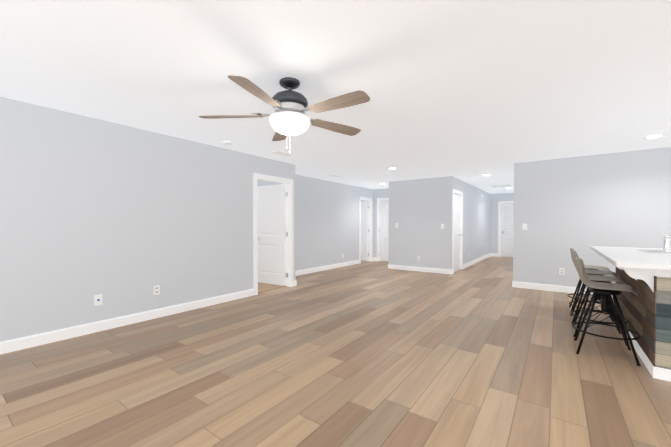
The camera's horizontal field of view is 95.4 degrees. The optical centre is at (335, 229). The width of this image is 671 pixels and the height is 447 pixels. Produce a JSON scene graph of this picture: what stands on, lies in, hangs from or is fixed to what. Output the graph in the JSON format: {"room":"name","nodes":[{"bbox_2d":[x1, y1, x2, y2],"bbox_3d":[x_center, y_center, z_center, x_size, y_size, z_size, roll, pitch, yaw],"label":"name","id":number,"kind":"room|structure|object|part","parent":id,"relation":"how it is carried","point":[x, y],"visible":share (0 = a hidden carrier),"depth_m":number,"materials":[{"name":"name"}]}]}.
{"room":"living room","nodes":[
{"label":"living room","id":0,"kind":"room"},
{"bbox_2d":[0,96,295,341],"bbox_3d":[-2.581,-0.051,3.663,0.120,2.390,5.950,1,1,36],"label":"wall","id":1,"kind":"structure","parent":0,"point":[123,220],"depth_m":3.53,"materials":[{"name":"white paint"}]},
{"bbox_2d":[94,294,101,305],"bbox_3d":[-2.672,0.792,3.440,0.008,0.118,0.072,1,1,36],"label":"electrical outlet","id":2,"kind":"object","parent":1,"relation":"attached to","point":[97,299],"visible":1,"depth_m":3.43,"materials":[{"name":"white plastic"}]},
{"bbox_2d":[0,289,253,353],"bbox_3d":[-2.824,1.095,3.233,0.013,0.112,4.880,1,1,36],"label":"baseboard","id":3,"kind":"structure","parent":1,"relation":"attached to","point":[17,344],"depth_m":3.51,"materials":[{"name":"white wood"}]},
{"bbox_2d":[154,285,159,294],"bbox_3d":[-2.309,0.780,3.942,0.008,0.118,0.072,1,1,36],"label":"electrical outlet","id":4,"kind":"object","parent":1,"relation":"attached to","point":[157,290],"visible":1,"depth_m":3.95,"materials":[{"name":"white plastic"}]},
{"bbox_2d":[253,173,293,294],"bbox_3d":[-1.166,0.073,5.622,0.154,2.080,0.960,1,1,36],"label":"door frame","id":5,"kind":"structure","parent":1,"relation":"attached to","point":[288,183],"depth_m":5.90,"materials":[{"name":"white wood"}]},
{"bbox_2d":[257,184,285,285],"bbox_3d":[-1.329,0.102,6.181,0.800,1.990,0.171,1,1,32],"label":"door","id":6,"kind":"structure","parent":5,"relation":"in","point":[271,234],"depth_m":6.13,"materials":[{"name":"white wood"}]},
{"bbox_2d":[257,180,281,185],"bbox_3d":[-2.356,-0.105,7.097,3.540,2.390,0.120,1,1,36],"label":"wall","id":7,"kind":"structure","parent":0,"point":[262,183],"depth_m":6.36,"materials":[{"name":"white paint"}]},
{"bbox_2d":[258,282,285,292],"bbox_3d":[-3.618,1.112,5.345,3.570,0.012,4.230,1,1,36],"label":"floor","id":8,"kind":"structure","parent":0,"point":[262,287],"depth_m":5.90,"materials":[{"name":"beige wood"}]},
{"bbox_2d":[296,175,372,270],"bbox_3d":[-0.103,-0.126,8.454,0.120,2.390,4.720,1,1,36],"label":"wall","id":9,"kind":"structure","parent":0,"point":[327,222],"depth_m":8.15,"materials":[{"name":"white paint"}]},
{"bbox_2d":[296,260,359,275],"bbox_3d":[-0.342,1.020,8.028,0.013,0.112,3.720,1,1,36],"label":"baseboard","id":10,"kind":"structure","parent":9,"relation":"attached to","point":[311,270],"depth_m":8.12,"materials":[{"name":"white wood"}]},
{"bbox_2d":[361,201,367,260],"bbox_3d":[0.788,0.036,10.345,0.650,1.990,0.171,1,1,32],"label":"door","id":11,"kind":"structure","parent":9,"relation":"in","point":[364,230],"depth_m":10.21,"materials":[{"name":"white wood"}]},
{"bbox_2d":[359,197,372,262],"bbox_3d":[0.932,0.006,9.886,0.154,2.080,0.810,1,1,36],"label":"door frame","id":12,"kind":"structure","parent":9,"relation":"attached to","point":[370,208],"depth_m":10.12,"materials":[{"name":"white wood"}]},
{"bbox_2d":[0,256,670,446],"bbox_3d":[2.263,1.165,5.516,13.500,0.100,15.000,1,1,36],"label":"floor","id":13,"kind":"structure","parent":0,"point":[481,353],"depth_m":2.44,"materials":[{"name":"wood"}]},
{"bbox_2d":[568,248,610,318],"bbox_3d":[3.476,0.699,4.175,0.480,0.874,0.480,1,1,36],"label":"stool","id":14,"kind":"object","parent":13,"relation":"on","point":[591,267],"visible":0.44,"depth_m":4.17,"materials":[{"name":"black metal"}]},
{"bbox_3d":[3.475,0.411,4.171,0.440,0.304,0.411,1,1,38],"label":"seat","id":15,"kind":"part","parent":14,"relation":"part of","materials":[{"name":"beige plastic"}]},
{"bbox_2d":[569,251,617,330],"bbox_3d":[3.165,0.706,3.745,0.480,0.874,0.480,1,1,36],"label":"stool","id":16,"kind":"object","parent":13,"relation":"on","point":[595,272],"visible":0.54,"depth_m":3.74,"materials":[{"name":"black metal"}]},
{"bbox_3d":[3.164,0.417,3.742,0.440,0.304,0.411,1,1,41],"label":"seat","id":17,"kind":"part","parent":16,"relation":"part of","materials":[{"name":"beige plastic"}]},
{"bbox_2d":[570,254,628,345],"bbox_3d":[2.855,0.713,3.316,0.480,0.874,0.480,1,1,36],"label":"stool","id":18,"kind":"object","parent":13,"relation":"on","point":[603,279],"visible":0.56,"depth_m":3.29,"materials":[{"name":"black metal"}]},
{"bbox_3d":[2.853,0.424,3.312,0.440,0.304,0.411,1,1,39],"label":"seat","id":19,"kind":"part","parent":18,"relation":"part of","materials":[{"name":"beige plastic"}]},
{"bbox_2d":[572,258,640,365],"bbox_3d":[2.544,0.719,2.886,0.480,0.874,0.480,1,1,36],"label":"stool","id":20,"kind":"object","parent":13,"relation":"on","point":[605,290],"visible":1,"depth_m":2.86,"materials":[{"name":"black metal"}]},
{"bbox_3d":[2.543,0.431,2.883,0.440,0.304,0.411,1,1,42],"label":"seat","id":21,"kind":"part","parent":20,"relation":"part of","materials":[{"name":"beige plastic"}]},
{"bbox_2d":[600,255,670,381],"bbox_3d":[3.349,0.717,2.989,1.051,0.875,1.974,1,1,36],"label":"kitchen island","id":22,"kind":"object","parent":13,"relation":"on","point":[645,273],"depth_m":2.46,"materials":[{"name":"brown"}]},
{"bbox_2d":[590,247,670,270],"bbox_3d":[3.322,0.300,2.940,1.180,0.110,2.250,1,1,36],"label":"island countertop","id":23,"kind":"structure","parent":22,"relation":"on","point":[649,258],"depth_m":2.73,"materials":[{"name":"white stone"}]},
{"bbox_2d":[634,248,670,254],"bbox_3d":[3.574,0.323,3.271,0.424,0.174,0.504,1,1,36],"label":"sink","id":24,"kind":"object","parent":23,"relation":"in","point":[635,249],"depth_m":3.43,"materials":[{"name":"white ceramic"}]},
{"bbox_2d":[659,231,670,250],"bbox_3d":[3.588,0.122,3.258,0.203,0.228,0.150,1,1,36],"label":"faucet","id":25,"kind":"object","parent":23,"relation":"on","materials":[{"name":"silver metal"}]},
{"bbox_3d":[3.420,0.710,2.938,0.851,0.710,1.966,1,1,36],"label":"panel","id":26,"kind":"part","parent":22,"relation":"part of","materials":[{"name":"brown wood"}]},
{"bbox_2d":[0,0,670,193],"bbox_3d":[2.263,-1.325,5.477,13.500,0.100,15.000,1,1,36],"label":"ceiling","id":27,"kind":"structure","parent":0,"point":[471,92],"depth_m":2.40,"materials":[{"name":"white paint"}]},
{"bbox_2d":[223,141,231,144],"bbox_3d":[-1.551,-1.238,4.386,0.136,0.038,0.136,1,1,36],"label":"smoke detector","id":28,"kind":"object","parent":27,"relation":"attached to","point":[227,143],"visible":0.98,"depth_m":4.34,"materials":[{"name":"white plastic"}]},
{"bbox_2d":[271,151,291,156],"bbox_3d":[-0.889,-1.264,5.080,0.160,0.008,0.360,1,1,36],"label":"ceiling vent","id":29,"kind":"object","parent":27,"relation":"in","point":[281,153],"visible":0.96,"depth_m":5.05,"materials":[{"name":"white metal"}]},
{"bbox_2d":[199,75,369,154],"bbox_3d":[-0.333,-0.922,2.510,1.371,0.612,1.436,1,1,36],"label":"ceiling fan","id":30,"kind":"object","parent":27,"relation":"hanging from","point":[289,117],"visible":1,"depth_m":2.42,"materials":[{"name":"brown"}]},
{"bbox_3d":[-0.871,-0.941,2.544,0.510,0.006,0.144,-1,13,0],"label":"blade","id":31,"kind":"part","parent":30,"relation":"part of","materials":[{"name":"brown wood"}]},
{"bbox_3d":[-0.531,-0.934,2.079,0.144,0.006,0.510,13,6,17],"label":"blade","id":32,"kind":"part","parent":30,"relation":"part of","materials":[{"name":"brown wood"}]},
{"label":"blade","id":33,"kind":"part","parent":30,"relation":"part of","materials":[{"name":"brown wood"}]},
{"bbox_3d":[-0.381,-0.862,2.546,0.340,0.126,0.340,1,1,36],"label":"lamp shade","id":34,"kind":"part","parent":30,"relation":"part of","materials":[{"name":"white glass"}]},
{"bbox_3d":[0.015,-0.946,2.834,0.510,0.006,0.144,1,-12,-36],"label":"blade","id":35,"kind":"part","parent":30,"relation":"part of","materials":[{"name":"brown wood"}]},
{"label":"blade","id":36,"kind":"part","parent":30,"relation":"part of","materials":[{"name":"brown wood"}]},
{"bbox_2d":[490,184,511,187],"bbox_3d":[5.034,-1.330,9.274,0.550,0.008,0.550,1,1,36],"label":"ceiling vent","id":37,"kind":"object","parent":27,"relation":"in","point":[505,185],"visible":1,"depth_m":9.16,"materials":[{"name":"white metal"}]},
{"bbox_2d":[644,134,663,138],"bbox_3d":[4.275,-1.249,4.097,0.194,0.007,0.194,1,1,36],"label":"recessed light","id":38,"kind":"object","parent":27,"relation":"in","point":[654,136],"visible":0.92,"depth_m":4.09,"materials":[{"name":"white"}]},
{"bbox_2d":[373,188,388,257],"bbox_3d":[1.796,-0.149,9.919,1.240,2.390,0.120,1,1,36],"label":"wall","id":39,"kind":"structure","parent":0,"point":[380,193],"depth_m":10.17,"materials":[{"name":"white paint"}]},
{"bbox_2d":[377,198,388,260],"bbox_3d":[1.796,0.006,9.921,0.930,2.080,0.154,1,1,36],"label":"door frame","id":40,"kind":"structure","parent":39,"relation":"attached to","point":[378,222],"depth_m":10.11,"materials":[{"name":"white wood"}]},
{"bbox_2d":[380,200,388,261],"bbox_3d":[1.788,0.043,9.910,0.772,1.990,0.171,1,1,36],"label":"door","id":41,"kind":"structure","parent":39,"relation":"in","point":[384,230],"depth_m":10.02,"materials":[{"name":"white wood"}]},
{"bbox_2d":[388,176,452,269],"bbox_3d":[2.176,-0.118,7.953,1.680,2.390,0.120,1,1,36],"label":"wall","id":42,"kind":"structure","parent":0,"point":[420,211],"depth_m":7.85,"materials":[{"name":"white paint"}]},
{"bbox_2d":[388,264,452,273],"bbox_3d":[2.138,1.021,7.918,1.706,0.112,0.013,1,1,36],"label":"baseboard","id":43,"kind":"structure","parent":42,"relation":"attached to","point":[422,269],"depth_m":7.86,"materials":[{"name":"white wood"}]},
{"bbox_2d":[453,177,489,264],"bbox_3d":[4.367,-0.145,9.651,0.120,2.390,5.200,1,1,36],"label":"wall","id":44,"kind":"structure","parent":0,"point":[476,225],"depth_m":9.48,"materials":[{"name":"white paint"}]},
{"bbox_2d":[452,189,462,273],"bbox_3d":[3.096,0.038,7.896,0.154,2.080,0.960,1,1,36],"label":"door frame","id":45,"kind":"structure","parent":44,"relation":"attached to","point":[461,231],"depth_m":8.18,"materials":[{"name":"white wood"}]},
{"bbox_2d":[454,193,461,271],"bbox_3d":[3.108,0.075,7.887,0.171,1.990,0.802,1,1,36],"label":"door","id":46,"kind":"structure","parent":44,"relation":"in","point":[457,210],"depth_m":7.94,"materials":[{"name":"white wood"}]},
{"bbox_2d":[463,253,490,268],"bbox_3d":[4.688,0.989,9.999,0.013,0.112,4.290,1,1,36],"label":"baseboard","id":47,"kind":"structure","parent":44,"relation":"attached to","point":[468,264],"depth_m":9.60,"materials":[{"name":"white wood"}]},
{"bbox_2d":[490,193,513,253],"bbox_3d":[6.538,-0.172,11.364,1.630,2.390,0.120,1,1,36],"label":"wall","id":48,"kind":"structure","parent":0,"point":[495,199],"depth_m":11.62,"materials":[{"name":"white paint"}]},
{"bbox_2d":[498,201,513,256],"bbox_3d":[6.587,-0.016,11.331,0.960,2.080,0.154,1,1,36],"label":"door frame","id":49,"kind":"structure","parent":48,"relation":"attached to","point":[499,221],"depth_m":11.53,"materials":[{"name":"white wood"}]},
{"bbox_2d":[500,203,513,256],"bbox_3d":[6.578,0.021,11.319,0.802,1.990,0.171,1,1,36],"label":"door","id":50,"kind":"structure","parent":48,"relation":"in","point":[507,225],"depth_m":11.41,"materials":[{"name":"white wood"}]},
{"bbox_2d":[513,147,670,287],"bbox_3d":[5.829,-0.060,4.225,5.830,2.390,0.120,1,1,36],"label":"wall","id":51,"kind":"structure","parent":0,"point":[580,205],"depth_m":5.26,"materials":[{"name":"white paint"}]},
{"bbox_2d":[559,268,563,274],"bbox_3d":[4.041,0.746,5.452,0.072,0.118,0.008,1,1,36],"label":"electrical outlet","id":52,"kind":"object","parent":51,"relation":"attached to","point":[561,271],"visible":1,"depth_m":5.45,"materials":[{"name":"white plastic"}]},
{"bbox_2d":[513,281,612,297],"bbox_3d":[5.782,1.080,4.195,5.790,0.112,0.013,1,1,36],"label":"baseboard","id":53,"kind":"structure","parent":51,"relation":"attached to","point":[566,289],"depth_m":5.58,"materials":[{"name":"white wood"}]}
]}

